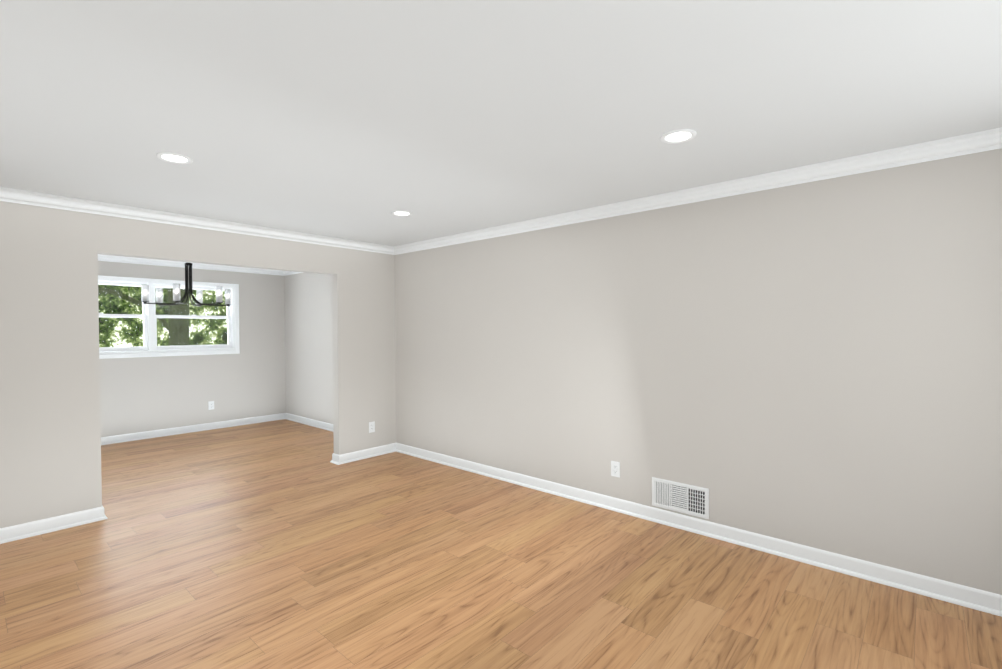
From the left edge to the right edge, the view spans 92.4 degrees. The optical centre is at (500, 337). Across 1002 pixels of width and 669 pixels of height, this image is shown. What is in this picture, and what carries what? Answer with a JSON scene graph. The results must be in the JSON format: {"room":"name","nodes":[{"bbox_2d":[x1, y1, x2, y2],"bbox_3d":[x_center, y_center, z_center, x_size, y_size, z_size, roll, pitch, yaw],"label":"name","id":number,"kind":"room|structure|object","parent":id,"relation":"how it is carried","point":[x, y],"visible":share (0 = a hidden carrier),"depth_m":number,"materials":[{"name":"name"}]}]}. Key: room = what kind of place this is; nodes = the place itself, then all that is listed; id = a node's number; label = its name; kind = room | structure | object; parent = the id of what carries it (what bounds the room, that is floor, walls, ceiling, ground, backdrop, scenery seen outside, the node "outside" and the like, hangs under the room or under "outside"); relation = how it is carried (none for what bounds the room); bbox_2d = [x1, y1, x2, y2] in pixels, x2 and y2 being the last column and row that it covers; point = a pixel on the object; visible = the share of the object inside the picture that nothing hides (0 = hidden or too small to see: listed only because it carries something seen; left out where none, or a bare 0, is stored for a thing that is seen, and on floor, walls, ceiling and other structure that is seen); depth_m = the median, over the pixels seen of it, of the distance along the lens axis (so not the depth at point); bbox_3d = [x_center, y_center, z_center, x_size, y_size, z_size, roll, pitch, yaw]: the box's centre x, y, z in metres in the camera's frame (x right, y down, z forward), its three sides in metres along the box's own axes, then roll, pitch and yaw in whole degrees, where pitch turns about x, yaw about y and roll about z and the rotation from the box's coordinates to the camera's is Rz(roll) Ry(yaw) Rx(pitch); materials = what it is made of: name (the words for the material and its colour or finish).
{"room":"empty living room","nodes":[
{"label":"empty living room","id":0,"kind":"room"},
{"bbox_2d":[98,261,285,436],"bbox_3d":[-4.882,0.156,6.683,0.150,2.470,3.700,1,1,41],"label":"wall","id":1,"kind":"structure","parent":0,"point":[140,394],"depth_m":7.13,"materials":[{"name":"grey paint"}]},
{"bbox_2d":[98,275,239,358],"bbox_3d":[-4.874,-0.266,6.665,0.180,1.077,2.264,1,1,41],"label":"double-hung window","id":2,"kind":"structure","parent":1,"relation":"in","point":[149,347],"depth_m":6.74,"materials":[{"name":"white"}]},
{"bbox_2d":[98,254,285,275],"bbox_3d":[-4.802,-1.035,6.589,0.078,0.085,3.700,1,1,41],"label":"crown molding","id":3,"kind":"structure","parent":1,"relation":"attached to","point":[109,258],"depth_m":6.85,"materials":[{"name":"white"}]},
{"bbox_2d":[101,413,283,444],"bbox_3d":[-4.809,1.342,6.642,0.030,0.100,3.700,1,1,41],"label":"baseboard","id":4,"kind":"structure","parent":1,"relation":"attached to","point":[244,421],"depth_m":6.94,"materials":[{"name":"white wood"}]},
{"bbox_2d":[208,401,213,409],"bbox_3d":[-4.335,1.023,7.191,0.010,0.125,0.078,1,1,41],"label":"outlet","id":5,"kind":"object","parent":1,"relation":"attached to","point":[210,405],"visible":1,"depth_m":7.18,"materials":[{"name":"white plastic"}]},
{"bbox_2d":[0,201,395,527],"bbox_3d":[-2.619,0.182,4.430,0.115,2.470,3.900,1,1,41],"label":"wall","id":6,"kind":"structure","parent":0,"point":[50,443],"depth_m":3.68,"materials":[{"name":"grey paint"}]},
{"bbox_2d":[0,506,107,543],"bbox_3d":[-3.464,1.387,3.392,0.050,0.100,1.070,1,1,41],"label":"baseboard","id":7,"kind":"structure","parent":6,"relation":"attached to","point":[34,528],"depth_m":3.54,"materials":[{"name":"white wood"}]},
{"bbox_2d":[0,187,391,254],"bbox_3d":[-2.552,-1.010,4.348,0.078,0.085,3.720,1,1,41],"label":"crown molding","id":8,"kind":"structure","parent":6,"relation":"attached to","point":[11,195],"depth_m":4.06,"materials":[{"name":"white"}]},
{"bbox_2d":[332,443,395,464],"bbox_3d":[-1.559,1.345,5.549,0.050,0.100,0.734,1,1,41],"label":"baseboard","id":9,"kind":"structure","parent":6,"relation":"attached to","point":[337,459],"depth_m":5.51,"materials":[{"name":"white wood"}]},
{"bbox_2d":[369,421,374,432],"bbox_3d":[-1.506,1.051,5.605,0.010,0.125,0.078,1,1,41],"label":"outlet","id":10,"kind":"object","parent":6,"relation":"attached to","point":[371,427],"visible":1,"depth_m":5.60,"materials":[{"name":"white plastic"}]},
{"bbox_2d":[285,273,332,423],"bbox_3d":[-2.463,0.139,7.114,3.205,2.470,0.150,1,1,41],"label":"wall","id":11,"kind":"structure","parent":0,"point":[308,346],"depth_m":7.47,"materials":[{"name":"grey paint"}]},
{"bbox_2d":[280,270,303,274],"bbox_3d":[-2.485,-1.051,6.958,2.880,0.085,0.078,1,1,41],"label":"crown molding","id":12,"kind":"structure","parent":11,"relation":"attached to","point":[281,272],"depth_m":7.84,"materials":[{"name":"white"}]},
{"bbox_2d":[284,413,332,431],"bbox_3d":[-2.439,1.326,6.996,2.995,0.100,0.030,1,1,41],"label":"baseboard","id":13,"kind":"structure","parent":11,"relation":"attached to","point":[311,422],"depth_m":7.48,"materials":[{"name":"white"}]},
{"bbox_2d":[0,419,1001,668],"bbox_3d":[-1.667,1.485,3.675,8.970,0.120,4.290,1,1,41],"label":"floor","id":14,"kind":"structure","parent":0,"point":[284,543],"depth_m":2.77,"materials":[{"name":"brown wood"}]},
{"bbox_2d":[0,0,1001,245],"bbox_3d":[-1.679,-1.105,3.634,8.970,0.120,4.290,1,1,41],"label":"ceiling","id":15,"kind":"structure","parent":0,"point":[358,120],"depth_m":2.07,"materials":[{"name":"white paint"}]},
{"bbox_2d":[156,152,192,163],"bbox_3d":[-1.876,-1.026,2.762,0.176,0.008,0.176,1,1,41],"label":"recessed light","id":16,"kind":"object","parent":15,"relation":"in","point":[176,158],"visible":1,"depth_m":2.75,"materials":[{"name":"white plastic"}]},
{"bbox_2d":[141,262,231,306],"bbox_3d":[-3.667,-0.722,5.639,0.810,0.692,0.916,1,1,41],"label":"chandelier","id":17,"kind":"object","parent":15,"relation":"hanging from","point":[188,290],"visible":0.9,"depth_m":5.61,"materials":[{"name":"black"}]},
{"bbox_2d":[391,210,411,215],"bbox_3d":[-0.844,-1.052,4.088,0.176,0.008,0.176,1,1,41],"label":"recessed light","id":18,"kind":"object","parent":15,"relation":"in","point":[401,213],"visible":1,"depth_m":4.08,"materials":[{"name":"white plastic"}]},
{"bbox_2d":[660,129,696,143],"bbox_3d":[0.916,-1.034,2.481,0.176,0.008,0.176,1,1,41],"label":"recessed light","id":19,"kind":"object","parent":15,"relation":"in","point":[678,136],"visible":1,"depth_m":2.48,"materials":[{"name":"white plastic"}]},
{"bbox_2d":[395,148,1001,594],"bbox_3d":[0.869,0.172,4.111,5.765,2.470,0.240,1,1,41],"label":"wall","id":20,"kind":"structure","parent":0,"point":[815,364],"depth_m":3.19,"materials":[{"name":"grey paint"}]},
{"bbox_2d":[611,461,619,477],"bbox_3d":[0.930,1.075,3.908,0.078,0.125,0.010,1,1,41],"label":"outlet","id":21,"kind":"object","parent":20,"relation":"attached to","point":[615,468],"visible":1,"depth_m":3.90,"materials":[{"name":"white plastic"}]},
{"bbox_2d":[652,477,708,519],"bbox_3d":[1.319,1.190,3.562,0.424,0.220,0.016,1,1,41],"label":"air vent","id":22,"kind":"object","parent":20,"relation":"in","point":[688,499],"visible":1,"depth_m":3.56,"materials":[{"name":"white metal"}]},
{"bbox_2d":[392,127,1001,254],"bbox_3d":[0.745,-1.019,3.985,5.500,0.085,0.078,1,1,41],"label":"crown molding","id":23,"kind":"structure","parent":20,"relation":"attached to","point":[975,142],"depth_m":3.15,"materials":[{"name":"white"}]},
{"bbox_2d":[396,443,1001,616],"bbox_3d":[0.771,1.358,4.040,5.500,0.100,0.030,1,1,41],"label":"baseboard","id":24,"kind":"structure","parent":20,"relation":"attached to","point":[968,597],"depth_m":3.21,"materials":[{"name":"white wood"}]},
{"label":"outside","id":25,"kind":"structure","parent":0,"visible":0},
{"bbox_2d":[98,287,194,345],"bbox_3d":[-6.643,-1.648,9.694,0.482,8.000,3.329,1,1,41],"label":"trunk","id":26,"kind":"object","parent":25,"point":[172,338],"depth_m":9.65,"materials":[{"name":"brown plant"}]},
{"bbox_2d":[98,284,227,346],"bbox_3d":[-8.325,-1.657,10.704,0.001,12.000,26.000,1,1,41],"label":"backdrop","id":27,"kind":"structure","parent":25,"point":[121,325],"depth_m":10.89,"materials":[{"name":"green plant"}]}
]}

